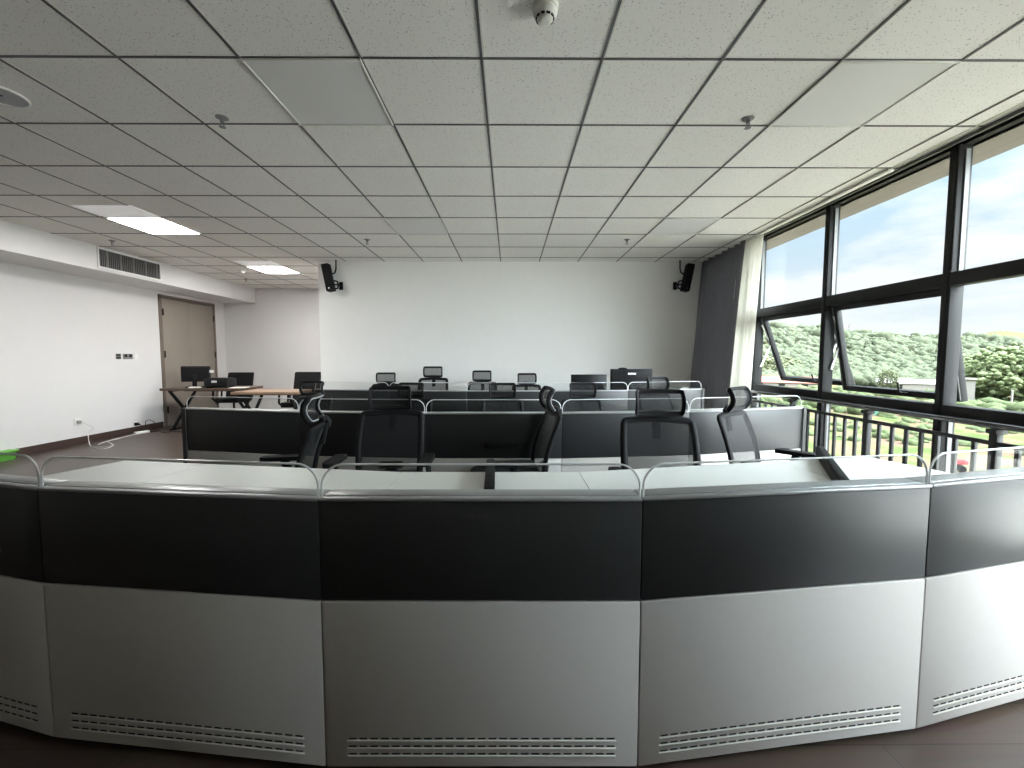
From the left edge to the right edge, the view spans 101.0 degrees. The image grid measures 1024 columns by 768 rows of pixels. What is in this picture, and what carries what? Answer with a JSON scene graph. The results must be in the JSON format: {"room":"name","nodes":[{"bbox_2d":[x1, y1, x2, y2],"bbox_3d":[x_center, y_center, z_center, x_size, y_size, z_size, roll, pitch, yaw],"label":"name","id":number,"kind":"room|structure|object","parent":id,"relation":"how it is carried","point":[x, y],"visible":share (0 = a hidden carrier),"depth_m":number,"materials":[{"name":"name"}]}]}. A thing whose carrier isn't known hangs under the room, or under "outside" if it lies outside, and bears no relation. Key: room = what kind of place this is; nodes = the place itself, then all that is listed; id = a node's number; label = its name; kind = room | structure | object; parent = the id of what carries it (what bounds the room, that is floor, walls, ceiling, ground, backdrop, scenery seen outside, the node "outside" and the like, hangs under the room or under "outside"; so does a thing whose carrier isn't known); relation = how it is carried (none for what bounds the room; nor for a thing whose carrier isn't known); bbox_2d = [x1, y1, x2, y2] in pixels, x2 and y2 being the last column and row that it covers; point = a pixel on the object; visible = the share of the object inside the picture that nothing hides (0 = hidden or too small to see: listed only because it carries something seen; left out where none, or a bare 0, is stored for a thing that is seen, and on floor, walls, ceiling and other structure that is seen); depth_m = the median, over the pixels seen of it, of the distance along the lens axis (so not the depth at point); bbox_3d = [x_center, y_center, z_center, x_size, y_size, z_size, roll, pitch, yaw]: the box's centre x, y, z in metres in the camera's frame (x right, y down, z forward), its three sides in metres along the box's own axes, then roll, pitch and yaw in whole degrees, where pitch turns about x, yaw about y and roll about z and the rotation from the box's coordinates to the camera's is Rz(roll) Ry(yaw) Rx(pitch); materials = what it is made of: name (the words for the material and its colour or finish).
{"room":"control room","nodes":[
{"label":"control room","id":0,"kind":"room"},
{"bbox_2d":[0,262,227,450],"bbox_3d":[-6.321,-0.346,3.584,0.200,2.732,11.270,0,4,0],"label":"wall","id":1,"kind":"structure","parent":0,"point":[62,335],"depth_m":6.03,"materials":[{"name":"paint"}]},
{"bbox_2d":[16,421,163,456],"bbox_3d":[-6.208,1.023,2.801,0.016,0.100,9.510,0,4,0],"label":"baseboard","id":2,"kind":"structure","parent":1,"relation":"attached to","point":[84,439],"depth_m":6.12,"materials":[{"name":"brown wood"}]},
{"bbox_2d":[123,354,132,358],"bbox_3d":[-6.232,-0.446,6.848,0.014,0.086,0.170,0,4,0],"label":"wall switch","id":3,"kind":"object","parent":1,"relation":"attached to","point":[125,356],"visible":1,"depth_m":6.84,"materials":[{"name":"grey plastic"}]},
{"bbox_2d":[157,294,218,426],"bbox_3d":[-6.247,-0.455,8.212,0.159,2.360,1.420,0,4,0],"label":"door","id":4,"kind":"structure","parent":1,"relation":"in","point":[187,327],"depth_m":8.01,"materials":[{"name":"beige laminate"}]},
{"bbox_2d":[223,288,320,408],"bbox_3d":[-4.638,-0.712,9.317,3.630,2.732,0.200,0,4,0],"label":"wall","id":5,"kind":"structure","parent":0,"point":[275,337],"depth_m":9.20,"materials":[{"name":"paint"}]},
{"bbox_2d":[318,261,701,389],"bbox_3d":[0.127,-0.547,6.740,6.270,2.732,0.200,0,4,0],"label":"wall","id":6,"kind":"structure","parent":0,"point":[554,321],"depth_m":6.61,"materials":[{"name":"paint"}]},
{"bbox_2d":[321,260,342,291],"bbox_3d":[-2.751,-1.651,6.448,0.252,0.490,0.209,0,4,0],"label":"wall speaker","id":7,"kind":"object","parent":6,"relation":"attached to","point":[329,280],"visible":1,"depth_m":6.36,"materials":[{"name":"black plastic"}]},
{"bbox_2d":[673,260,694,291],"bbox_3d":[2.640,-1.656,6.478,0.252,0.484,0.209,0,4,0],"label":"wall speaker","id":8,"kind":"object","parent":6,"relation":"attached to","point":[686,280],"visible":1,"depth_m":6.39,"materials":[{"name":"black plastic"}]},
{"bbox_2d":[0,0,1023,287],"bbox_3d":[-1.586,-1.750,3.522,9.270,0.080,11.270,0,4,0],"label":"ceiling","id":9,"kind":"structure","parent":0,"point":[414,91],"depth_m":2.65,"materials":[{"name":"tile"}]},
{"bbox_2d":[0,86,30,107],"bbox_3d":[-2.902,-1.633,2.383,0.250,0.014,0.250,0,4,0],"label":"ceiling speaker","id":10,"kind":"object","parent":9,"relation":"attached to","point":[9,98],"visible":1,"depth_m":2.42,"materials":[{"name":"white plastic"}]},
{"bbox_2d":[0,220,255,302],"bbox_3d":[-5.871,-1.548,3.510,0.700,0.322,11.270,0,4,0],"label":"soffit","id":11,"kind":"structure","parent":9,"relation":"attached to","point":[21,245],"depth_m":5.59,"materials":[{"name":"paint"}]},
{"bbox_2d":[96,246,161,280],"bbox_3d":[-5.529,-1.727,6.141,0.013,0.280,1.040,0,4,0],"label":"vent grille","id":12,"kind":"object","parent":11,"relation":"attached to","point":[107,259],"visible":1,"depth_m":6.07,"materials":[{"name":"white plastic"}]},
{"bbox_2d":[71,205,201,233],"bbox_3d":[-4.021,-1.773,4.597,0.600,0.012,0.945,0,4,0],"label":"recessed light","id":13,"kind":"object","parent":9,"relation":"in","point":[131,216],"visible":1,"depth_m":4.54,"materials":[{"name":"beige plastic"}]},
{"bbox_2d":[71,205,158,216],"bbox_3d":[-4.019,-1.757,4.295,0.576,0.006,0.340,0,4,0],"label":"diffuser","id":14,"kind":"object","parent":13,"relation":"attached to","point":[102,210],"depth_m":4.26,"materials":[{"name":"white plastic"}]},
{"bbox_2d":[108,218,198,233],"bbox_3d":[-4.022,-1.786,4.769,0.572,0.006,0.572,0,4,0],"label":"diffuser","id":15,"kind":"object","parent":13,"relation":"attached to","point":[149,225],"depth_m":4.74,"materials":[{"name":"white plastic"}]},
{"bbox_2d":[215,114,228,128],"bbox_3d":[-1.798,-1.623,2.619,0.072,0.060,0.072,0,4,0],"label":"sprinkler","id":16,"kind":"object","parent":9,"relation":"attached to","point":[222,118],"visible":1,"depth_m":2.61,"materials":[{"name":"grey metal"}]},
{"bbox_2d":[233,261,300,273],"bbox_3d":[-4.034,-1.926,6.992,0.600,0.012,0.945,0,4,0],"label":"recessed light","id":17,"kind":"object","parent":9,"relation":"in","point":[268,267],"visible":1,"depth_m":6.97,"materials":[{"name":"beige plastic"}]},
{"bbox_2d":[233,261,280,265],"bbox_3d":[-4.033,-1.910,6.690,0.576,0.006,0.340,0,4,0],"label":"diffuser","id":18,"kind":"object","parent":17,"relation":"attached to","point":[247,263],"depth_m":6.68,"materials":[{"name":"white plastic"}]},
{"bbox_2d":[250,267,296,272],"bbox_3d":[-4.035,-1.939,7.164,0.572,0.006,0.572,0,4,0],"label":"diffuser","id":19,"kind":"object","parent":17,"relation":"attached to","point":[262,269],"depth_m":7.13,"materials":[{"name":"white plastic"}]},
{"bbox_2d":[239,58,393,125],"bbox_3d":[-1.053,-1.632,2.391,0.600,0.012,0.600,0,4,0],"label":"recessed light","id":20,"kind":"object","parent":9,"relation":"in","point":[313,91],"visible":1,"depth_m":2.32,"materials":[{"name":"beige plastic"}]},
{"bbox_2d":[384,218,447,234],"bbox_3d":[-1.067,-1.785,4.786,0.600,0.012,0.600,0,4,0],"label":"recessed light","id":21,"kind":"object","parent":9,"relation":"in","point":[402,226],"visible":1,"depth_m":4.78,"materials":[{"name":"beige plastic"}]},
{"bbox_2d":[0,0,1023,288],"bbox_3d":[-1.235,-1.699,3.527,8.571,0.024,11.270,0,4,0],"label":"grid","id":22,"kind":"object","parent":9,"relation":"attached to","point":[481,58],"visible":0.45,"depth_m":2.71,"materials":[{"name":"metal"}]},
{"bbox_2d":[532,0,557,26],"bbox_3d":[0.140,-1.566,1.788,0.112,0.066,0.112,0,4,0],"label":"smoke detector","id":23,"kind":"object","parent":9,"relation":"attached to","point":[544,12],"visible":1,"depth_m":1.76,"materials":[{"name":"beige plastic"}]},
{"bbox_2d":[647,218,720,234],"bbox_3d":[1.933,-1.786,4.803,0.600,0.012,0.600,0,4,0],"label":"recessed light","id":24,"kind":"object","parent":9,"relation":"in","point":[668,226],"visible":1,"depth_m":4.78,"materials":[{"name":"beige plastic"}]},
{"bbox_2d":[741,115,754,129],"bbox_3d":[1.470,-1.623,2.630,0.072,0.060,0.072,0,4,0],"label":"sprinkler","id":25,"kind":"object","parent":9,"relation":"attached to","point":[747,119],"visible":1,"depth_m":2.62,"materials":[{"name":"grey metal"}]},
{"bbox_2d":[703,169,893,261],"bbox_3d":[2.971,-1.787,4.913,0.050,0.020,3.200,0,4,0],"label":"track","id":26,"kind":"object","parent":9,"relation":"attached to","point":[887,171],"visible":0.82,"depth_m":4.02,"materials":[{"name":"beige plastic"}]},
{"bbox_2d":[690,240,745,408],"bbox_3d":[2.874,-0.512,6.033,0.285,2.692,1.267,0,4,0],"label":"curtain","id":27,"kind":"object","parent":26,"relation":"hanging from","point":[718,301],"visible":0.8,"depth_m":5.96,"materials":[{"name":"fabric"}]},
{"bbox_2d":[728,234,763,407],"bbox_3d":[2.937,-0.477,5.480,0.125,2.692,0.757,0,4,0],"label":"sheer curtain","id":28,"kind":"object","parent":26,"relation":"hanging from","point":[741,373],"visible":0.56,"depth_m":5.30,"materials":[{"name":"white fabric"}]},
{"bbox_2d":[769,60,960,126],"bbox_3d":[1.947,-1.633,2.408,0.600,0.012,0.600,0,4,0],"label":"recessed light","id":29,"kind":"object","parent":9,"relation":"in","point":[854,93],"visible":1,"depth_m":2.36,"materials":[{"name":"beige plastic"}]},
{"bbox_2d":[0,423,1023,767],"bbox_3d":[-1.471,1.076,3.703,9.900,0.120,11.670,0,4,0],"label":"floor","id":30,"kind":"structure","parent":0,"point":[992,737],"depth_m":1.35,"materials":[{"name":"brown wood"}]},
{"bbox_2d":[0,449,18,461],"bbox_3d":[-6.343,0.875,5.031,0.540,0.111,0.400,0,4,0],"label":"crate","id":31,"kind":"object","parent":30,"relation":"on","point":[2,457],"visible":0.9,"depth_m":5.12,"materials":[{"name":"plastic"}]},
{"bbox_2d":[0,452,204,736],"bbox_3d":[-1.692,0.671,1.700,0.590,0.944,0.628,1,4,14],"label":"console desk","id":32,"kind":"object","parent":30,"relation":"on","point":[26,701],"visible":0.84,"depth_m":1.37,"materials":[{"name":"grey metal"}]},
{"bbox_2d":[43,461,204,482],"bbox_3d":[-1.692,0.389,1.699,0.534,0.026,0.523,1,4,9],"label":"countertop","id":33,"kind":"structure","parent":32,"relation":"on","point":[122,471],"depth_m":1.79,"materials":[{"name":"white laminate"}]},
{"bbox_2d":[82,422,133,446],"bbox_3d":[-6.019,0.699,6.218,0.439,0.330,1.047,-2,4,-28],"label":"power cable","id":34,"kind":"object","parent":30,"relation":"on","point":[82,422],"visible":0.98,"depth_m":6.12,"materials":[{"name":"white plastic"}]},
{"bbox_2d":[134,430,149,433],"bbox_3d":[-6.058,0.789,6.908,0.060,0.042,0.200,1,4,20],"label":"power strip","id":35,"kind":"object","parent":30,"relation":"on","point":[145,431],"visible":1,"depth_m":6.89,"materials":[{"name":"white plastic"}]},
{"bbox_2d":[159,386,262,430],"bbox_3d":[-5.272,0.413,7.482,1.340,0.720,0.700,0,4,0],"label":"wooden table","id":36,"kind":"object","parent":30,"relation":"on","point":[171,390],"visible":0.56,"depth_m":7.25,"materials":[{"name":"brown wood"}]},
{"bbox_2d":[181,366,213,387],"bbox_3d":[-5.484,-0.125,7.351,0.525,0.370,0.170,-1,4,-8],"label":"monitor","id":37,"kind":"object","parent":36,"relation":"on","point":[194,374],"visible":0.84,"depth_m":7.33,"materials":[{"name":"black plastic"}]},
{"bbox_2d":[204,377,236,387],"bbox_3d":[-5.066,-0.022,7.315,0.400,0.172,0.300,0,4,0],"label":"box","id":38,"kind":"object","parent":36,"relation":"on","point":[227,382],"visible":0.9,"depth_m":7.21,"materials":[{"name":"black plastic"}]},
{"bbox_2d":[35,456,401,765],"bbox_3d":[-0.936,0.680,1.559,1.007,0.944,0.613,1,4,8],"label":"console desk","id":39,"kind":"object","parent":30,"relation":"on","point":[184,608],"visible":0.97,"depth_m":1.29,"materials":[{"name":"grey metal"}]},
{"bbox_2d":[142,464,401,489],"bbox_3d":[-0.937,0.395,1.606,1.008,0.026,0.522,0,4,6],"label":"countertop","id":40,"kind":"structure","parent":39,"relation":"on","point":[207,474],"depth_m":1.70,"materials":[{"name":"white laminate"}]},
{"bbox_2d":[212,372,253,407],"bbox_3d":[-5.263,0.264,8.009,0.626,0.949,0.642,0,4,-4],"label":"padded chair","id":41,"kind":"object","parent":30,"relation":"on","point":[243,378],"visible":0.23,"depth_m":8.21,"materials":[{"name":"black plastic"}]},
{"bbox_2d":[181,396,326,467],"bbox_3d":[-2.036,0.550,3.580,1.050,0.944,0.668,1,4,12],"label":"console desk","id":42,"kind":"object","parent":30,"relation":"on","point":[225,434],"visible":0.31,"depth_m":3.25,"materials":[{"name":"black metal"}]},
{"bbox_2d":[230,389,299,408],"bbox_3d":[-3.758,0.462,6.722,1.000,0.720,0.640,0,4,0],"label":"wooden table","id":43,"kind":"object","parent":30,"relation":"on","point":[289,392],"visible":0.49,"depth_m":6.50,"materials":[{"name":"brown wood"}]},
{"bbox_2d":[259,393,331,467],"bbox_3d":[-1.406,0.576,2.517,0.643,1.027,0.635,-1,4,-10],"label":"office chair","id":44,"kind":"object","parent":30,"relation":"on","point":[310,411],"visible":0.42,"depth_m":2.53,"materials":[{"name":"black fabric"}]},
{"bbox_2d":[278,372,320,407],"bbox_3d":[-3.628,0.294,7.266,0.626,0.984,0.642,0,4,3],"label":"padded chair","id":45,"kind":"object","parent":30,"relation":"on","point":[299,376],"visible":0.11,"depth_m":7.48,"materials":[{"name":"black plastic"}]},
{"bbox_2d":[294,381,332,410],"bbox_3d":[-2.200,0.475,4.366,0.635,0.992,0.643,1,4,12],"label":"office chair","id":46,"kind":"object","parent":30,"relation":"on","point":[306,388],"visible":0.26,"depth_m":4.55,"materials":[{"name":"black fabric"}]},
{"bbox_2d":[323,381,387,410],"bbox_3d":[-1.948,0.423,5.577,1.050,0.944,0.668,1,4,12],"label":"console desk","id":47,"kind":"object","parent":30,"relation":"on","point":[340,402],"visible":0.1,"depth_m":5.25,"materials":[{"name":"grey laminate"}]},
{"bbox_2d":[298,398,425,471],"bbox_3d":[-1.081,0.560,3.440,0.958,0.944,0.664,0,4,5],"label":"console desk","id":48,"kind":"object","parent":30,"relation":"on","point":[341,436],"visible":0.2,"depth_m":3.12,"materials":[{"name":"black metal"}]},
{"bbox_2d":[322,386,434,471],"bbox_3d":[-0.814,0.553,2.681,0.635,1.052,0.643,0,4,-3],"label":"office chair","id":49,"kind":"object","parent":30,"relation":"on","point":[390,432],"visible":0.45,"depth_m":2.86,"materials":[{"name":"black fabric"}]},
{"bbox_2d":[372,372,397,385],"bbox_3d":[-1.841,0.354,6.030,0.635,1.022,0.643,0,4,-4],"label":"office chair","id":50,"kind":"object","parent":30,"relation":"on","point":[387,377],"visible":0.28,"depth_m":6.22,"materials":[{"name":"black plastic"}]},
{"bbox_2d":[398,382,431,411],"bbox_3d":[-1.106,0.486,4.321,0.635,0.977,0.643,0,4,8],"label":"office chair","id":51,"kind":"object","parent":30,"relation":"on","point":[417,389],"visible":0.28,"depth_m":4.51,"materials":[{"name":"black fabric"}]},
{"bbox_2d":[390,382,466,411],"bbox_3d":[-0.992,0.432,5.436,0.958,0.944,0.664,0,4,5],"label":"console desk","id":52,"kind":"object","parent":30,"relation":"on","point":[437,405],"visible":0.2,"depth_m":5.08,"materials":[{"name":"grey laminate"}]},
{"bbox_2d":[418,366,447,389],"bbox_3d":[-1.163,0.309,6.030,0.635,1.112,0.643,0,4,0],"label":"office chair","id":53,"kind":"object","parent":30,"relation":"on","point":[432,373],"visible":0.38,"depth_m":6.23,"materials":[{"name":"black plastic"}]},
{"bbox_2d":[318,463,642,765],"bbox_3d":[-0.092,0.683,1.515,0.930,0.944,0.573,0,4,0],"label":"console desk","id":54,"kind":"object","parent":30,"relation":"on","point":[465,623],"visible":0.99,"depth_m":1.24,"materials":[{"name":"grey metal"}]},
{"bbox_2d":[387,472,588,488],"bbox_3d":[-0.089,0.399,1.542,0.743,0.026,0.482,0,4,0],"label":"countertop","id":55,"kind":"structure","parent":54,"relation":"on","point":[406,480],"depth_m":1.66,"materials":[{"name":"white laminate"}]},
{"bbox_2d":[484,459,494,488],"bbox_3d":[-0.084,0.358,1.615,0.036,0.047,0.415,0,4,-2],"label":"bar","id":56,"kind":"object","parent":54,"relation":"on","point":[489,483],"visible":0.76,"depth_m":1.56,"materials":[{"name":"black plastic"}]},
{"bbox_2d":[468,370,495,389],"bbox_3d":[-0.463,0.339,6.037,0.635,1.052,0.643,0,4,6],"label":"office chair","id":57,"kind":"object","parent":30,"relation":"on","point":[482,378],"visible":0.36,"depth_m":6.24,"materials":[{"name":"black plastic"}]},
{"bbox_2d":[425,399,561,471],"bbox_3d":[-0.136,0.562,3.402,0.987,0.944,0.669,0,4,0],"label":"console desk","id":58,"kind":"object","parent":30,"relation":"on","point":[454,437],"visible":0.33,"depth_m":3.06,"materials":[{"name":"black metal"}]},
{"bbox_2d":[481,383,523,411],"bbox_3d":[-0.084,0.489,4.275,0.635,0.977,0.643,0,4,-4],"label":"office chair","id":59,"kind":"object","parent":30,"relation":"on","point":[496,390],"visible":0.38,"depth_m":4.48,"materials":[{"name":"black fabric"}]},
{"bbox_2d":[467,383,548,411],"bbox_3d":[-0.047,0.434,5.398,0.987,0.944,0.669,0,4,0],"label":"console desk","id":60,"kind":"object","parent":30,"relation":"on","point":[472,405],"visible":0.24,"depth_m":5.06,"materials":[{"name":"grey laminate"}]},
{"bbox_2d":[470,386,561,471],"bbox_3d":[0.018,0.544,2.818,0.643,1.052,0.635,0,4,-6],"label":"office chair","id":61,"kind":"object","parent":30,"relation":"on","point":[551,420],"visible":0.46,"depth_m":2.83,"materials":[{"name":"black fabric"}]},
{"bbox_2d":[516,373,540,389],"bbox_3d":[0.252,0.358,6.044,0.635,1.012,0.643,-1,4,-8],"label":"office chair","id":62,"kind":"object","parent":30,"relation":"on","point":[526,381],"visible":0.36,"depth_m":6.25,"materials":[{"name":"black plastic"}]},
{"bbox_2d":[561,382,602,457],"bbox_3d":[0.764,0.489,4.230,0.635,0.982,0.643,0,4,-6],"label":"office chair","id":63,"kind":"object","parent":30,"relation":"on","point":[580,390],"visible":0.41,"depth_m":4.43,"materials":[{"name":"black fabric"}]},
{"bbox_2d":[550,382,627,457],"bbox_3d":[0.900,0.431,5.447,0.970,0.944,0.664,0,4,-6],"label":"console desk","id":64,"kind":"object","parent":30,"relation":"on","point":[559,395],"visible":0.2,"depth_m":5.13,"materials":[{"name":"grey laminate"}]},
{"bbox_2d":[571,374,606,389],"bbox_3d":[0.989,0.009,5.407,0.460,0.260,0.170,0,4,0],"label":"monitor","id":65,"kind":"object","parent":64,"relation":"on","point":[574,377],"visible":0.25,"depth_m":5.40,"materials":[{"name":"black plastic"}]},
{"bbox_2d":[561,399,689,471],"bbox_3d":[0.811,0.559,3.451,0.970,0.944,0.664,0,4,-6],"label":"console desk","id":66,"kind":"object","parent":30,"relation":"on","point":[585,434],"visible":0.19,"depth_m":3.09,"materials":[{"name":"black metal"}]},
{"bbox_2d":[608,389,700,469],"bbox_3d":[0.851,0.574,2.292,0.635,1.060,0.643,0,4,5],"label":"office chair","id":67,"kind":"object","parent":30,"relation":"on","point":[658,433],"visible":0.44,"depth_m":2.48,"materials":[{"name":"black fabric"}]},
{"bbox_2d":[646,377,669,388],"bbox_3d":[1.611,0.458,4.250,0.635,1.042,0.643,-2,4,-24],"label":"office chair","id":68,"kind":"object","parent":30,"relation":"on","point":[652,382],"visible":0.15,"depth_m":4.42,"materials":[{"name":"black fabric"}]},
{"bbox_2d":[628,381,704,410],"bbox_3d":[1.864,0.420,5.614,1.065,0.944,0.668,-1,4,-13],"label":"console desk","id":69,"kind":"object","parent":30,"relation":"on","point":[691,393],"visible":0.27,"depth_m":5.36,"materials":[{"name":"grey laminate"}]},
{"bbox_2d":[610,368,652,389],"bbox_3d":[1.534,-0.035,5.408,0.535,0.348,0.170,0,4,2],"label":"monitor","id":70,"kind":"object","parent":69,"relation":"on","point":[638,376],"visible":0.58,"depth_m":5.40,"materials":[{"name":"black plastic"}]},
{"bbox_2d":[686,395,806,464],"bbox_3d":[1.775,0.548,3.617,1.065,0.944,0.668,-1,4,-13],"label":"console desk","id":71,"kind":"object","parent":30,"relation":"on","point":[774,427],"visible":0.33,"depth_m":3.32,"materials":[{"name":"grey metal"}]},
{"bbox_2d":[579,454,931,765],"bbox_3d":[0.770,0.678,1.586,1.041,0.944,0.631,-1,4,-9],"label":"console desk","id":72,"kind":"object","parent":30,"relation":"on","point":[781,604],"visible":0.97,"depth_m":1.30,"materials":[{"name":"grey metal"}]},
{"bbox_2d":[579,461,830,489],"bbox_3d":[0.762,0.395,1.610,1.040,0.026,0.541,-1,4,-10],"label":"countertop","id":73,"kind":"structure","parent":72,"relation":"on","point":[757,472],"depth_m":1.71,"materials":[{"name":"white laminate"}]},
{"bbox_2d":[717,386,815,463],"bbox_3d":[1.648,0.554,2.665,0.635,1.052,0.643,-3,5,-40],"label":"office chair","id":74,"kind":"object","parent":30,"relation":"on","point":[736,428],"visible":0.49,"depth_m":2.81,"materials":[{"name":"black fabric"}]},
{"bbox_2d":[750,207,855,407],"bbox_3d":[3.264,-0.424,4.807,0.396,2.732,1.171,0,4,0],"label":"window","id":75,"kind":"structure","parent":30,"relation":"on","point":[811,306],"depth_m":5.12,"materials":[{"name":"metal"}]},
{"bbox_2d":[749,113,1023,472],"bbox_3d":[3.082,-0.315,3.114,0.211,2.732,6.777,0,4,0],"label":"window","id":76,"kind":"structure","parent":30,"relation":"on","point":[955,276],"depth_m":2.97,"materials":[{"name":"metal"}]},
{"bbox_2d":[817,147,967,452],"bbox_3d":[3.204,-0.349,3.639,0.264,2.732,1.171,0,4,0],"label":"window","id":77,"kind":"structure","parent":30,"relation":"on","point":[832,305],"depth_m":3.92,"materials":[{"name":"metal"}]},
{"bbox_2d":[777,446,1023,727],"bbox_3d":[1.588,0.668,1.743,0.670,0.944,0.629,-1,4,-13],"label":"console desk","id":78,"kind":"object","parent":30,"relation":"on","point":[972,648],"visible":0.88,"depth_m":1.43,"materials":[{"name":"grey metal"}]},
{"bbox_2d":[815,446,849,480],"bbox_3d":[1.342,0.347,1.775,0.036,0.047,0.694,2,4,30],"label":"bar","id":79,"kind":"object","parent":78,"relation":"on","point":[831,467],"visible":0.56,"depth_m":1.73,"materials":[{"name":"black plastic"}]},
{"bbox_2d":[777,457,947,479],"bbox_3d":[1.549,0.385,1.764,0.597,0.026,0.539,-1,4,-14],"label":"countertop","id":80,"kind":"structure","parent":78,"relation":"on","point":[864,467],"depth_m":1.84,"materials":[{"name":"white laminate"}]},
{"bbox_2d":[767,112,1023,249],"bbox_3d":[3.317,-1.729,2.243,0.520,0.200,9.660,0,4,0],"label":"eave","id":81,"kind":"object","parent":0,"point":[1011,137],"depth_m":3.59,"materials":[{"name":"beige paint"}]},
{"label":"outside","id":82,"kind":"structure","parent":0,"visible":0},
{"bbox_2d":[761,331,1023,472],"bbox_3d":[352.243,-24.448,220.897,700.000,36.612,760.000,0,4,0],"label":"ground","id":83,"kind":"structure","parent":82,"point":[959,429],"depth_m":30.30,"materials":[{"name":"soil"}]},
{"bbox_2d":[762,356,789,370],"bbox_3d":[59.219,-3.298,98.127,9.551,6.581,9.351,0,4,0],"label":"tree","id":84,"kind":"object","parent":83,"relation":"on","point":[770,364],"visible":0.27,"depth_m":95.69,"materials":[{"name":"green plant"}]},
{"bbox_2d":[766,355,804,364],"bbox_3d":[68.422,-3.873,106.300,9.971,6.684,10.107,0,4,0],"label":"tree","id":85,"kind":"object","parent":83,"relation":"on","point":[790,360],"visible":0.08,"depth_m":104.27,"materials":[{"name":"green plant"}]},
{"bbox_2d":[762,376,817,386],"bbox_3d":[51.458,-0.191,80.446,13.600,2.608,5.341,2,4,33],"label":"house","id":86,"kind":"structure","parent":83,"relation":"on","point":[769,380],"depth_m":78.61,"materials":[{"name":"concrete"}]},
{"bbox_2d":[872,368,901,387],"bbox_3d":[59.261,-0.253,66.340,3.301,4.574,3.228,0,4,0],"label":"tree","id":87,"kind":"object","parent":83,"relation":"on","point":[889,377],"visible":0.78,"depth_m":65.92,"materials":[{"name":"green plant"}]},
{"bbox_2d":[761,384,1023,455],"bbox_3d":[50.144,2.429,52.221,57.454,2.902,62.608,0,4,0],"label":"undergrowth","id":88,"kind":"object","parent":83,"relation":"on","point":[987,402],"visible":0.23,"depth_m":44.45,"materials":[{"name":"green plant"}]},
{"bbox_2d":[762,321,1023,394],"bbox_3d":[256.131,-26.538,280.330,433.100,33.962,454.308,0,4,0],"label":"forest","id":89,"kind":"object","parent":83,"relation":"on","point":[869,353],"visible":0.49,"depth_m":126.66,"materials":[{"name":"green plant"}]},
{"bbox_2d":[875,378,935,390],"bbox_3d":[67.077,0.463,70.556,9.600,2.565,4.338,3,5,38],"label":"shed","id":90,"kind":"object","parent":83,"relation":"on","point":[911,384],"visible":0.34,"depth_m":69.13,"materials":[{"name":"concrete"}]},
{"bbox_2d":[957,459,968,471],"bbox_3d":[24.300,4.381,23.031,0.772,0.815,0.500,2,4,30],"label":"cart","id":91,"kind":"object","parent":83,"relation":"on","point":[960,468],"visible":0.68,"depth_m":22.80,"materials":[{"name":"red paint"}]},
{"bbox_2d":[957,459,968,464],"bbox_3d":[24.413,4.238,22.957,0.510,0.210,0.350,2,4,30],"label":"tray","id":92,"kind":"object","parent":91,"relation":"on","point":[959,462],"depth_m":22.84,"materials":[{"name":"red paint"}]},
{"bbox_2d":[956,378,977,401],"bbox_3d":[55.675,1.085,52.494,2.700,3.630,2.700,3,5,44],"label":"hut","id":93,"kind":"object","parent":83,"relation":"on","point":[970,382],"visible":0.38,"depth_m":51.00,"materials":[{"name":"concrete"}]},
{"bbox_2d":[964,350,1006,366],"bbox_3d":[82.130,-2.031,70.817,10.812,7.536,10.225,0,4,0],"label":"tree","id":94,"kind":"object","parent":83,"relation":"on","point":[996,353],"visible":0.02,"depth_m":70.65,"materials":[{"name":"green plant"}]},
{"bbox_2d":[963,354,1023,398],"bbox_3d":[65.453,-0.908,58.717,8.735,6.843,8.478,1,4,16],"label":"tree","id":95,"kind":"object","parent":83,"relation":"on","point":[967,363],"visible":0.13,"depth_m":57.04,"materials":[{"name":"green plant"}]},
{"bbox_2d":[965,342,1023,400],"bbox_3d":[64.934,-1.303,54.029,9.624,8.225,9.544,-1,4,-21],"label":"tree","id":96,"kind":"object","parent":83,"relation":"on","point":[1013,356],"visible":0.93,"depth_m":54.03,"materials":[{"name":"green plant"}]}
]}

